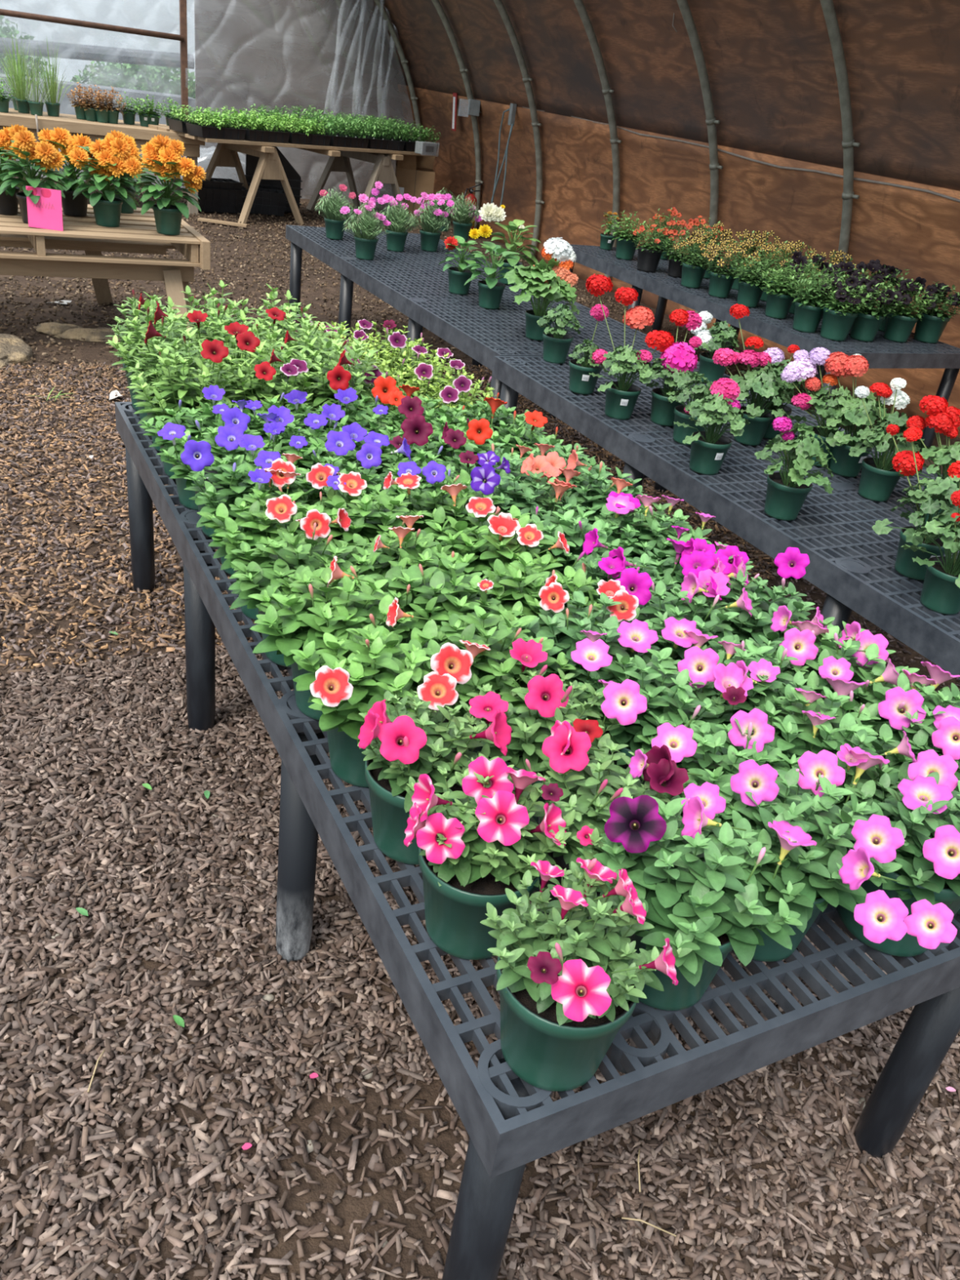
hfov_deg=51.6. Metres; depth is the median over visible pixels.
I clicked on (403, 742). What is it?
flower
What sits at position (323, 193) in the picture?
flower
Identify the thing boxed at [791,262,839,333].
potted plant
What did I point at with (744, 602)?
flower
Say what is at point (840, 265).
flower
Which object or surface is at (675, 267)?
pot
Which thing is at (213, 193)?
tray
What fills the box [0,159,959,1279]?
floor
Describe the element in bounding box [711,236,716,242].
flower
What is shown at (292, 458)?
flower
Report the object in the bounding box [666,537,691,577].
flower
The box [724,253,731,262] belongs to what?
flower
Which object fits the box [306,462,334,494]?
flower
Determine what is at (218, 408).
flower
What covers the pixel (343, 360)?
flower
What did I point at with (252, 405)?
flower
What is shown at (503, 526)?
flower
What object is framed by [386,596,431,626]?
flower
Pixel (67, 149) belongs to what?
flower
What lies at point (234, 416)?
flower
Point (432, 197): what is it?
flower
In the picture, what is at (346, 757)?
pot
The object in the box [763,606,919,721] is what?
petunia
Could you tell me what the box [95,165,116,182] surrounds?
flower
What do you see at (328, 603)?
petunia
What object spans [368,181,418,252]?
potted dianthus
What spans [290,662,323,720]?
pot
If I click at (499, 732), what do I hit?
flower
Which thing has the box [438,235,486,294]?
begonias
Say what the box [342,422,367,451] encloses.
flower
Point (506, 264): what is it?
pot
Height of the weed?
0.038 m
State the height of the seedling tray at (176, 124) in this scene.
0.241 m
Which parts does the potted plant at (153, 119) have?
pot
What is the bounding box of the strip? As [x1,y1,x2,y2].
[451,92,457,131]
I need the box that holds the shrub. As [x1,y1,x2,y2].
[0,15,58,79]
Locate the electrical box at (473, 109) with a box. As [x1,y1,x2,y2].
[467,98,481,116]
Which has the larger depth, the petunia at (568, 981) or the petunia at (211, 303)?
the petunia at (211, 303)
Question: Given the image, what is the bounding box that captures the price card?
[26,186,62,231]
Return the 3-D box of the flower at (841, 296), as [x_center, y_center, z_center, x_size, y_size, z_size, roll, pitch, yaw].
[1.901,-1.786,5.239,0.075,0.076,0.108,-10,-16,7]
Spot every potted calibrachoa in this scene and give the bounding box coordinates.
[630,219,675,272]
[647,207,686,259]
[658,227,698,277]
[674,231,722,288]
[683,215,723,256]
[692,221,736,279]
[701,237,752,297]
[727,229,768,290]
[737,230,781,280]
[750,240,797,302]
[773,240,817,288]
[810,249,857,300]
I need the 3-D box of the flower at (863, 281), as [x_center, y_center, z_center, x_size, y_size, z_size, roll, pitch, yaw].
[2.132,-1.972,5.529,0.066,0.066,0.090,9,8,16]
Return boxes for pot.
[0,185,19,215]
[11,96,26,110]
[14,97,30,113]
[15,191,28,223]
[27,100,44,115]
[44,101,60,116]
[61,186,88,217]
[93,195,122,227]
[114,186,135,213]
[122,363,141,410]
[132,373,158,424]
[143,395,196,452]
[151,204,182,235]
[154,423,175,479]
[172,460,198,510]
[191,477,215,537]
[218,527,235,575]
[234,569,258,620]
[257,608,291,667]
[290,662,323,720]
[324,217,346,239]
[326,727,369,787]
[354,236,377,260]
[364,741,466,864]
[385,228,408,252]
[418,847,541,959]
[419,228,441,252]
[435,214,453,231]
[447,266,472,294]
[452,220,472,241]
[477,280,505,309]
[496,920,636,1091]
[498,259,523,284]
[524,310,551,340]
[542,332,573,364]
[568,358,602,395]
[604,381,641,419]
[626,928,733,1010]
[636,245,663,272]
[650,387,686,426]
[653,237,674,259]
[667,257,682,277]
[672,404,708,445]
[680,262,707,288]
[688,431,732,475]
[697,253,719,279]
[698,352,727,383]
[708,271,735,297]
[728,264,751,290]
[733,406,773,445]
[733,896,829,961]
[760,276,786,302]
[760,401,791,439]
[764,471,813,520]
[788,288,814,314]
[805,426,837,467]
[820,305,857,341]
[829,440,872,477]
[837,840,959,956]
[849,309,885,342]
[857,457,902,502]
[876,305,891,332]
[884,311,918,342]
[894,526,944,580]
[913,311,950,343]
[920,486,942,524]
[920,556,959,614]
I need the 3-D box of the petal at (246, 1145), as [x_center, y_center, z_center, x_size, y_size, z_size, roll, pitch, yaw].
[-0.386,0.839,1.645,0.014,0.007,0.014,29,35,32]
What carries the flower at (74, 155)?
on the marigold at (109, 159)
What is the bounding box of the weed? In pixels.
[32,386,73,400]
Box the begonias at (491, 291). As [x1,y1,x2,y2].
[462,224,520,309]
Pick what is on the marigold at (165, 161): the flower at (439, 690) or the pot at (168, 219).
the pot at (168, 219)
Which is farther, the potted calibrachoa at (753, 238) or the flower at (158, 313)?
the potted calibrachoa at (753, 238)
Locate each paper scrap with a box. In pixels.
[48,300,71,304]
[109,390,122,399]
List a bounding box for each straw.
[87,1048,105,1092]
[622,1217,675,1236]
[637,1147,640,1192]
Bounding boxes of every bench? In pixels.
[0,107,204,215]
[115,401,959,1279]
[285,225,662,479]
[491,355,959,679]
[568,244,959,453]
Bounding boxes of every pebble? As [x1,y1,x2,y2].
[262,992,275,1001]
[306,1139,313,1153]
[361,1068,373,1079]
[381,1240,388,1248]
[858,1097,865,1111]
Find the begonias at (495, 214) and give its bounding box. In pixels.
[478,202,540,284]
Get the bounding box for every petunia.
[106,289,191,410]
[106,291,210,424]
[126,328,235,479]
[128,312,226,452]
[139,385,259,510]
[156,407,282,537]
[164,280,260,354]
[180,434,324,575]
[186,297,271,367]
[196,484,340,620]
[202,319,306,409]
[209,328,319,427]
[228,509,382,667]
[239,348,331,450]
[242,283,323,360]
[248,555,413,720]
[253,306,328,400]
[256,403,367,484]
[272,319,359,426]
[281,430,395,507]
[289,596,473,787]
[293,336,385,425]
[297,320,377,359]
[297,349,411,447]
[301,462,424,557]
[313,329,391,368]
[316,508,459,593]
[344,346,416,394]
[349,413,440,479]
[357,319,421,369]
[357,671,511,864]
[362,362,441,418]
[363,431,462,510]
[370,552,522,644]
[371,377,472,441]
[381,331,447,386]
[394,460,505,542]
[397,347,475,408]
[403,751,574,959]
[409,604,575,758]
[411,415,516,472]
[425,496,564,595]
[426,372,495,417]
[438,439,551,495]
[450,392,546,442]
[466,664,624,822]
[479,551,603,638]
[480,857,692,1091]
[484,409,564,457]
[492,451,587,532]
[520,436,613,511]
[521,579,672,713]
[523,503,638,576]
[528,720,702,915]
[536,527,681,616]
[559,461,653,555]
[570,638,746,789]
[576,782,802,1010]
[604,491,715,603]
[614,568,746,671]
[636,705,790,825]
[646,533,809,621]
[668,634,829,733]
[688,556,815,649]
[715,749,957,961]
[737,684,917,809]
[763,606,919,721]
[779,250,829,314]
[817,274,871,341]
[820,261,866,307]
[837,749,959,956]
[843,259,898,306]
[843,661,959,784]
[849,278,903,342]
[871,266,926,332]
[880,278,936,342]
[913,281,959,343]
[938,754,959,915]
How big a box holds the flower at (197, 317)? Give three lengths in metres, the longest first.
0.077 x 0.054 x 0.054 m
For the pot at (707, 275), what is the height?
0.136 m
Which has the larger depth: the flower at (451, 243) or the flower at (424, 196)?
the flower at (424, 196)
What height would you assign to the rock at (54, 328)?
0.078 m
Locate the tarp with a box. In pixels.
[244,146,302,213]
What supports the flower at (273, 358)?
on the petunia at (264, 371)
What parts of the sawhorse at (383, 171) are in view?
leg, leg, rail, leg, leg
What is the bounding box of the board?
[197,217,248,227]
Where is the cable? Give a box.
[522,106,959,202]
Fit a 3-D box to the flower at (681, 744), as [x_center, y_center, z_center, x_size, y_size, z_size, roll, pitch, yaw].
[0.262,0.162,1.369,0.059,0.084,0.056,-7,33,-25]
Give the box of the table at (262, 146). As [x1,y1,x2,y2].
[148,124,437,160]
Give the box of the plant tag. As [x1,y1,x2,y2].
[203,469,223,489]
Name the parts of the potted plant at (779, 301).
pot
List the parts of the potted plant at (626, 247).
pot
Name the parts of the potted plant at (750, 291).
pot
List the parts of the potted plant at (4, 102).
pot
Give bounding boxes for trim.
[179,0,188,188]
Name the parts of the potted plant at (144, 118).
pot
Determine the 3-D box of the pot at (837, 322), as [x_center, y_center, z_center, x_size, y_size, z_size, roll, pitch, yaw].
[1.923,-1.703,5.355,0.183,0.152,0.183,-8,33,-26]
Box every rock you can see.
[0,333,32,369]
[35,321,83,335]
[53,327,128,342]
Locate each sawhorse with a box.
[201,142,303,225]
[306,150,408,224]
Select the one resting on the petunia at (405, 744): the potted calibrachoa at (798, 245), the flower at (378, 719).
the flower at (378, 719)
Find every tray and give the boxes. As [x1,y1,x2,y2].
[166,102,222,133]
[166,117,213,133]
[184,106,247,140]
[184,122,247,140]
[197,188,244,199]
[198,195,244,206]
[198,203,243,213]
[200,177,243,190]
[220,105,271,128]
[232,111,291,142]
[232,125,291,142]
[240,203,286,216]
[241,186,286,203]
[242,195,287,208]
[244,103,293,125]
[262,109,312,132]
[277,115,332,146]
[277,128,332,146]
[282,105,332,130]
[299,111,351,134]
[319,114,372,148]
[319,132,370,148]
[324,111,368,133]
[337,113,386,137]
[339,131,386,137]
[355,115,406,151]
[355,135,406,151]
[359,113,401,135]
[378,118,420,140]
[391,123,441,152]
[391,137,439,152]
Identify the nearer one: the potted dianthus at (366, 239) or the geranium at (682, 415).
the geranium at (682, 415)
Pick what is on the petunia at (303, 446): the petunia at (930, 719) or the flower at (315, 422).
the flower at (315, 422)
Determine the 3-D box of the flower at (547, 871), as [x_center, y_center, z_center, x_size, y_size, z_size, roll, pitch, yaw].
[0.069,0.277,1.101,0.039,0.055,0.039,22,10,40]
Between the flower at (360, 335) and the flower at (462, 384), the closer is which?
the flower at (462, 384)
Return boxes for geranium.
[503,237,579,340]
[537,303,583,364]
[568,304,608,395]
[585,273,674,419]
[639,308,703,426]
[666,371,722,445]
[673,377,749,475]
[690,311,739,383]
[712,303,795,445]
[751,344,810,439]
[754,415,836,520]
[780,346,867,467]
[817,351,888,477]
[848,377,928,502]
[871,423,959,580]
[897,395,959,524]
[901,460,959,614]
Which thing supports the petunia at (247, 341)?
on the bench at (510, 1122)
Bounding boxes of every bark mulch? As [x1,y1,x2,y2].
[0,184,766,384]
[0,360,790,675]
[0,638,959,1279]
[742,577,959,693]
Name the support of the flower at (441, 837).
on the petunia at (468, 855)
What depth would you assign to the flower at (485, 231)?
4.80 m
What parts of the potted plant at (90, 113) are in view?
pot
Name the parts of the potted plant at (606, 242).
pot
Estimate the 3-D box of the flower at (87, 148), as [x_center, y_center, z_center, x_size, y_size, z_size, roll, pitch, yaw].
[-2.092,-2.616,5.371,0.109,0.112,0.048,-14,2,-34]
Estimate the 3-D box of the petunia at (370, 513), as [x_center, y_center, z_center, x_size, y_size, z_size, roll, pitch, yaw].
[-0.249,-0.206,2.040,0.267,0.272,0.270,-8,33,-26]
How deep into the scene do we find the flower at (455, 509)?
2.04 m
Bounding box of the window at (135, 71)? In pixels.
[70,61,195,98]
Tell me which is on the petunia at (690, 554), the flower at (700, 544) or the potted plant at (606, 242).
the flower at (700, 544)
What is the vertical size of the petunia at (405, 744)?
0.272 m
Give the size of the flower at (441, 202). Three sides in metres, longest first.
0.086 x 0.052 x 0.050 m
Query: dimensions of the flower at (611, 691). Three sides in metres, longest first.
0.071 x 0.050 x 0.050 m
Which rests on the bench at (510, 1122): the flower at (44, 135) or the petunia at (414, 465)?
the petunia at (414, 465)
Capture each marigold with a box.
[0,124,34,215]
[0,128,67,223]
[36,127,100,217]
[68,134,143,227]
[91,129,153,213]
[132,133,206,235]
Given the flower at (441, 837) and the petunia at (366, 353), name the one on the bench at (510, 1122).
the petunia at (366, 353)
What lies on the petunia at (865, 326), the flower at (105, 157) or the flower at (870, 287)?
the flower at (870, 287)
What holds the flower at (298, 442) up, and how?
on the petunia at (303, 446)
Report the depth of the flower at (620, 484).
2.20 m
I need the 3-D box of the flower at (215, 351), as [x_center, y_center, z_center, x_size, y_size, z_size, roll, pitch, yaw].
[-0.651,-0.686,2.436,0.065,0.090,0.066,5,72,-15]
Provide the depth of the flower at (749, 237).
6.26 m
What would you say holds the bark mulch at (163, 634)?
on the floor
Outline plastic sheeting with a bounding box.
[0,37,195,156]
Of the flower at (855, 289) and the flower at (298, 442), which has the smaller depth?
the flower at (298, 442)
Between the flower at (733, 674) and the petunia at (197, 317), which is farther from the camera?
the petunia at (197, 317)
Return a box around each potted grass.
[0,30,33,110]
[1,27,40,113]
[8,46,59,115]
[31,40,71,116]
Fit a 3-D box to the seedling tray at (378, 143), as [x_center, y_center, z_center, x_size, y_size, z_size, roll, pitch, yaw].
[-1.087,-5.566,10.896,0.356,0.311,0.566,31,37,35]
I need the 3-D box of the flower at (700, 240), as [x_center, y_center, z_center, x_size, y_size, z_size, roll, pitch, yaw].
[1.356,-2.447,6.140,0.043,0.058,0.042,36,66,17]
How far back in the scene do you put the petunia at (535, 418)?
2.53 m
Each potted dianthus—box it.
[315,183,355,239]
[339,193,391,260]
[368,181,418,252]
[410,191,454,252]
[428,187,457,231]
[444,192,482,241]
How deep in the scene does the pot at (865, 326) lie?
5.39 m
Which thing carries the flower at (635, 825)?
on the petunia at (700, 890)
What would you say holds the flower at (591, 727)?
on the petunia at (545, 699)
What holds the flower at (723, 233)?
on the potted calibrachoa at (726, 233)
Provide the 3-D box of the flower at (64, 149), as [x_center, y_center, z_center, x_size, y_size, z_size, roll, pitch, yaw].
[-2.258,-2.692,5.485,0.120,0.124,0.054,-10,-4,-30]
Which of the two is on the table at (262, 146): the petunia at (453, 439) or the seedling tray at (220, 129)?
the seedling tray at (220, 129)
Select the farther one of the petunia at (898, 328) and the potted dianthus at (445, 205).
the potted dianthus at (445, 205)
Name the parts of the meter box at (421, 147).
dial panel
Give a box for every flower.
[0,126,13,149]
[0,132,10,150]
[1,146,16,160]
[7,124,29,140]
[10,142,33,159]
[12,128,36,151]
[26,141,41,164]
[32,152,51,173]
[34,142,57,164]
[36,128,50,142]
[40,132,62,151]
[45,149,65,170]
[48,127,71,150]
[59,144,74,164]
[65,134,83,151]
[65,147,71,159]
[68,147,89,169]
[71,133,91,150]
[84,146,96,164]
[88,138,106,156]
[88,158,106,174]
[94,147,115,172]
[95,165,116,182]
[99,134,117,155]
[106,129,127,140]
[106,155,126,177]
[109,137,131,160]
[117,155,136,175]
[120,134,136,154]
[122,155,143,177]
[126,145,141,159]
[137,293,163,310]
[138,157,146,177]
[140,140,157,155]
[140,149,160,171]
[144,320,182,342]
[150,133,171,151]
[151,150,164,168]
[151,157,176,182]
[154,302,186,324]
[157,422,185,460]
[158,146,180,169]
[166,139,185,156]
[171,165,183,178]
[174,156,195,176]
[180,440,213,471]
[182,173,202,194]
[186,164,206,184]
[186,310,208,338]
[200,339,228,370]
[201,385,225,415]
[212,403,231,426]
[214,425,244,454]
[222,407,250,431]
[224,321,248,358]
[231,400,249,413]
[235,331,260,359]
[238,434,265,463]
[244,400,262,425]
[248,468,272,499]
[253,360,275,386]
[253,449,281,483]
[256,412,279,444]
[258,467,281,493]
[262,423,284,451]
[265,306,285,333]
[265,493,297,526]
[266,404,293,442]
[266,457,295,487]
[267,422,284,439]
[269,348,287,364]
[278,471,301,494]
[280,363,298,387]
[281,453,302,463]
[284,330,306,343]
[284,389,307,419]
[288,358,308,386]
[288,435,307,460]
[300,509,331,540]
[303,413,328,437]
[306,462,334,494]
[310,665,353,706]
[316,508,351,531]
[319,189,328,199]
[321,403,345,432]
[324,430,355,455]
[324,463,339,488]
[325,324,339,338]
[326,364,351,390]
[326,475,346,495]
[326,555,373,587]
[334,388,357,406]
[336,349,366,371]
[337,471,367,501]
[338,183,347,195]
[339,205,350,221]
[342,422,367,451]
[348,191,355,200]
[353,208,361,220]
[353,329,368,342]
[355,443,382,468]
[357,319,373,332]
[357,711,379,748]
[358,193,368,208]
[362,364,377,382]
[363,431,390,447]
[363,698,392,741]
[364,204,372,216]
[368,196,377,202]
[368,200,375,207]
[371,187,379,197]
[371,377,399,404]
[372,404,388,419]
[373,534,399,552]
[374,181,382,189]
[376,213,386,226]
[377,197,385,211]
[377,715,426,764]
[381,437,411,460]
[382,194,391,205]
[382,219,391,233]
[382,320,396,335]
[382,471,398,489]
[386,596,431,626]
[387,331,407,353]
[387,526,414,561]
[388,195,395,205]
[388,390,405,408]
[389,435,409,462]
[390,200,397,206]
[394,472,421,509]
[395,194,403,201]
[395,515,423,533]
[397,461,421,476]
[398,384,419,395]
[398,395,424,419]
[400,203,408,211]
[400,413,433,445]
[403,193,411,205]
[403,802,425,847]
[409,773,475,822]
[410,196,417,205]
[411,344,427,367]
[413,209,422,218]
[413,362,433,382]
[416,196,424,204]
[416,813,465,863]
[417,671,458,710]
[419,191,429,204]
[420,203,426,210]
[422,460,445,484]
[426,200,434,206]
[428,193,435,201]
[430,642,473,684]
[433,208,442,222]
[435,193,441,205]
[435,347,453,366]
[437,199,445,212]
[439,385,459,408]
[440,194,447,199]
[440,483,466,519]
[441,422,468,439]
[442,211,448,217]
[443,428,466,455]
[443,709,511,755]
[444,193,452,200]
[444,236,457,249]
[446,200,454,211]
[448,359,465,379]
[453,374,471,396]
[458,450,479,472]
[458,640,490,667]
[462,755,513,804]
[465,496,495,517]
[466,418,493,444]
[468,228,480,239]
[469,691,508,728]
[470,463,500,494]
[474,215,482,226]
[475,790,528,845]
[476,450,499,466]
[477,224,492,237]
[477,578,493,600]
[478,202,498,222]
[483,397,506,427]
[487,511,519,544]
[492,206,506,222]
[493,457,510,473]
[506,766,546,804]
[509,638,547,684]
[515,444,532,469]
[515,524,543,551]
[520,453,538,473]
[521,802,566,845]
[524,409,547,439]
[524,455,551,477]
[524,674,568,717]
[527,951,562,987]
[530,859,564,906]
[533,443,555,455]
[536,531,569,554]
[537,803,600,915]
[538,582,569,613]
[540,464,559,486]
[541,782,563,803]
[542,724,591,773]
[544,573,573,596]
[546,451,565,474]
[547,480,572,515]
[550,720,604,755]
[550,884,588,937]
[551,959,611,1021]
[553,478,577,511]
[559,467,581,501]
[566,449,599,470]
[570,638,612,679]
[573,718,603,742]
[576,857,617,911]
[577,825,593,845]
[580,630,607,642]
[582,527,613,555]
[585,884,646,924]
[592,868,635,905]
[596,579,625,598]
[598,556,626,582]
[598,679,620,728]
[600,679,647,724]
[604,795,666,853]
[605,494,635,531]
[606,589,638,622]
[608,491,640,515]
[608,546,653,577]
[610,477,632,493]
[611,937,678,985]
[614,568,653,604]
[617,618,658,657]
[628,749,648,778]
[635,494,661,522]
[639,226,644,235]
[642,744,702,789]
[646,758,688,797]
[651,722,697,762]
[661,616,702,657]
[662,494,684,516]
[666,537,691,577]
[671,210,678,217]
[671,525,689,551]
[672,229,677,235]
[677,645,719,688]
[680,219,685,226]
[680,230,685,235]
[680,240,686,246]
[680,537,695,559]
[680,550,714,576]
[680,572,709,603]
[680,782,725,819]
[681,795,746,838]
[683,630,718,648]
[684,537,715,555]
[686,224,692,230]
[686,236,693,242]
[688,566,716,597]
[690,232,697,239]
[693,576,721,599]
[695,511,715,530]
[697,238,703,248]
[697,568,729,599]
[698,243,705,250]
[700,218,706,224]
[705,550,731,574]
[707,253,715,261]
[710,246,717,252]
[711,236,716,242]
[712,228,717,233]
[712,251,719,257]
[713,662,753,704]
[714,541,730,549]
[714,586,752,616]
[715,557,730,586]
[716,258,724,266]
[716,545,748,564]
[717,222,724,231]
[717,640,746,666]
[720,229,727,236]
[720,237,725,244]
[722,685,746,713]
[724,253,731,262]
[725,556,749,586]
[727,235,733,241]
[728,240,733,246]
[728,554,748,584]
[728,707,774,752]
[730,759,779,806]
[731,246,737,253]
[735,231,741,237]
[735,660,773,689]
[739,245,746,252]
[742,229,748,235]
[742,240,748,246]
[746,233,753,240]
[746,241,753,248]
[747,658,780,696]
[752,233,757,239]
[753,253,759,258]
[755,230,760,236]
[759,235,764,240]
[759,240,765,246]
[762,244,768,251]
[768,230,773,235]
[768,820,817,891]
[770,245,776,250]
[770,604,795,631]
[773,546,809,578]
[774,235,780,241]
[779,241,785,247]
[779,627,818,666]
[781,606,826,633]
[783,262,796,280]
[787,242,794,248]
[791,244,798,251]
[791,251,802,261]
[791,620,828,635]
[792,266,804,278]
[794,688,826,733]
[795,240,801,246]
[795,255,807,267]
[797,749,844,796]
[801,710,835,751]
[807,253,813,262]
[810,248,816,253]
[812,254,821,265]
[813,255,826,271]
[818,655,853,688]
[819,262,829,270]
[819,283,831,295]
[820,674,867,709]
[823,265,837,279]
[828,275,841,287]
[830,249,837,258]
[830,263,840,275]
[831,257,839,264]
[831,280,843,290]
[834,286,848,297]
[835,254,841,261]
[835,291,849,306]
[836,261,844,275]
[836,744,867,782]
[838,621,861,648]
[838,846,900,889]
[841,743,889,809]
[843,261,854,271]
[844,275,858,288]
[845,253,851,259]
[846,268,859,275]
[848,288,860,297]
[848,297,861,315]
[851,813,904,862]
[852,630,888,667]
[853,889,908,943]
[855,273,868,279]
[856,262,866,271]
[857,277,866,287]
[858,657,898,687]
[859,293,871,307]
[865,278,879,283]
[865,279,879,293]
[866,259,878,270]
[866,262,879,276]
[871,273,884,282]
[875,294,890,315]
[877,264,890,278]
[878,267,888,277]
[878,686,926,729]
[879,730,916,762]
[883,288,895,301]
[885,266,898,278]
[889,276,898,285]
[891,290,903,306]
[897,774,952,813]
[898,278,914,293]
[900,293,912,309]
[902,284,915,293]
[902,669,936,689]
[903,898,957,949]
[907,749,958,791]
[911,284,919,296]
[912,276,926,288]
[920,293,933,302]
[920,661,959,693]
[922,824,959,879]
[923,298,936,313]
[925,284,937,293]
[931,716,959,759]
[932,705,959,729]
[934,282,947,297]
[938,286,951,301]
[946,294,959,306]
[954,293,959,308]
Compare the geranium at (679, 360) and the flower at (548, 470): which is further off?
the geranium at (679, 360)
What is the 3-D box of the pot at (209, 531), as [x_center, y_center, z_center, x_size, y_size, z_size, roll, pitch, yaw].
[-0.577,-0.313,2.280,0.163,0.136,0.163,-8,33,-26]
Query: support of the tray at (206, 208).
on the floor
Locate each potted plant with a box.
[0,77,15,112]
[66,80,93,119]
[75,84,102,121]
[88,84,114,123]
[97,86,126,124]
[116,91,141,124]
[133,94,157,127]
[138,95,165,124]
[159,97,182,125]
[600,211,619,249]
[608,209,648,260]
[730,249,780,307]
[761,258,809,319]
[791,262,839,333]
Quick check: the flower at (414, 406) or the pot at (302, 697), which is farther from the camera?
the flower at (414, 406)
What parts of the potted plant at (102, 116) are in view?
pot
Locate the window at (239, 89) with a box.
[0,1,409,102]
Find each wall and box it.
[194,0,404,199]
[397,84,959,437]
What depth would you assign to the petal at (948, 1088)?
1.93 m
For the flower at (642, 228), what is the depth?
6.51 m
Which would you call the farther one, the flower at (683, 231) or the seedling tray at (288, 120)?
the seedling tray at (288, 120)
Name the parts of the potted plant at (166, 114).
pot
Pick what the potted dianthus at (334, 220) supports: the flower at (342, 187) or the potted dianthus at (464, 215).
the flower at (342, 187)
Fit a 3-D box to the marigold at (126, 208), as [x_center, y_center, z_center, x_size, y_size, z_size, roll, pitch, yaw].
[-2.125,-2.765,5.868,0.365,0.440,0.361,-8,33,-26]
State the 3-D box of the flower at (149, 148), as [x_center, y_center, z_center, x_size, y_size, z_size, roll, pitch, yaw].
[-1.770,-2.639,5.353,0.119,0.124,0.056,5,-10,-7]
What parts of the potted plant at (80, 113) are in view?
pot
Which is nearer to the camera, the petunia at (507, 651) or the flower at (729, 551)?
the petunia at (507, 651)
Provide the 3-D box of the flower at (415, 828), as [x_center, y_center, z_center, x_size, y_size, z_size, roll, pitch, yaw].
[-0.057,0.217,1.198,0.078,0.051,0.050,-7,33,-26]
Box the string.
[672,13,677,32]
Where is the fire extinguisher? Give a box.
[463,183,481,237]
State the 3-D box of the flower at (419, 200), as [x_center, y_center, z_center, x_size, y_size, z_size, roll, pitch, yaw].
[-0.365,-2.714,6.192,0.050,0.053,0.087,15,-11,11]
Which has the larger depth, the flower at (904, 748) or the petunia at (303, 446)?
the petunia at (303, 446)
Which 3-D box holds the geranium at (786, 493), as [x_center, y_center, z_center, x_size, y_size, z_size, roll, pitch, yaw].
[0.900,-0.482,2.818,0.248,0.276,0.250,-8,33,-26]
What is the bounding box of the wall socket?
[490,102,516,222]
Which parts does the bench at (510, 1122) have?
leg, leg, leg, leg, leg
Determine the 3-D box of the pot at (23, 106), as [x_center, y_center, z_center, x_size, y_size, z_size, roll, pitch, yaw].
[-4.362,-5.102,9.496,0.138,0.116,0.139,-8,33,-26]
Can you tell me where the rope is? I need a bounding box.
[35,114,39,142]
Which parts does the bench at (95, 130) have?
rail, leg, leg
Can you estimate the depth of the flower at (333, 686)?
1.36 m
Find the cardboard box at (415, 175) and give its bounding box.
[391,154,435,223]
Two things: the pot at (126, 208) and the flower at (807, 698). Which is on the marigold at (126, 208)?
the pot at (126, 208)
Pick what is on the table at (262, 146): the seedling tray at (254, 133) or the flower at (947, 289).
the seedling tray at (254, 133)
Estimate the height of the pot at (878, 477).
0.106 m
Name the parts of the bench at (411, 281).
leg, leg, leg, leg, leg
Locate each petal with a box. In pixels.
[241,1142,252,1150]
[309,1072,318,1078]
[945,1086,955,1091]
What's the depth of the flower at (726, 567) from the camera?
1.90 m
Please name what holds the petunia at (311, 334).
on the bench at (510, 1122)
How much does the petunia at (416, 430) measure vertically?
0.290 m
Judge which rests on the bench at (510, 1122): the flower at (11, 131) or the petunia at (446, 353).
the petunia at (446, 353)
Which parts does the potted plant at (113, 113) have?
pot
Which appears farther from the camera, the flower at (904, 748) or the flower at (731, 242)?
the flower at (731, 242)
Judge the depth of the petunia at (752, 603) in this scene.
1.82 m
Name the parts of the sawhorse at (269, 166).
leg, leg, rail, leg, leg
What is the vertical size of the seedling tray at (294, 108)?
0.318 m
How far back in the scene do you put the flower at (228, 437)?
2.12 m
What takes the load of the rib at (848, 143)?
on the floor
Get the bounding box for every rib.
[373,0,421,139]
[431,0,483,228]
[493,0,544,257]
[573,0,622,279]
[676,0,723,314]
[809,0,860,377]
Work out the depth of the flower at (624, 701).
1.43 m
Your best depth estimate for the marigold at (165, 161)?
5.35 m
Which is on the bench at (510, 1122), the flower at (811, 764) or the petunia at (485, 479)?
the petunia at (485, 479)
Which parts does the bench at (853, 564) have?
leg, leg, leg, leg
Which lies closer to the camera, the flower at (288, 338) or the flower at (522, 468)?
the flower at (522, 468)
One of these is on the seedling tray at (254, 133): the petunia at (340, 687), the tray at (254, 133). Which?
the tray at (254, 133)
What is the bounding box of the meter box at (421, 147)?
[414,141,436,155]
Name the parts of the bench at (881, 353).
leg, leg, leg, leg, leg, leg, leg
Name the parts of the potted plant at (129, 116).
pot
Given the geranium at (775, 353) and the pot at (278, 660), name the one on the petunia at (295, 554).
the pot at (278, 660)
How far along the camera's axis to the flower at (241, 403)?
2.31 m
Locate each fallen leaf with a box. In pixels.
[75,907,88,915]
[142,782,151,790]
[173,1014,184,1026]
[204,790,209,799]
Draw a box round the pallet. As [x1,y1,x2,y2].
[0,204,210,270]
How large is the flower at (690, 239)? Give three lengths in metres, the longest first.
0.061 x 0.043 x 0.042 m
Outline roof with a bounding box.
[364,0,959,191]
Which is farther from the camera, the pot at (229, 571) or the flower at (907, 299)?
the flower at (907, 299)
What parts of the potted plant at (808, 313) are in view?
pot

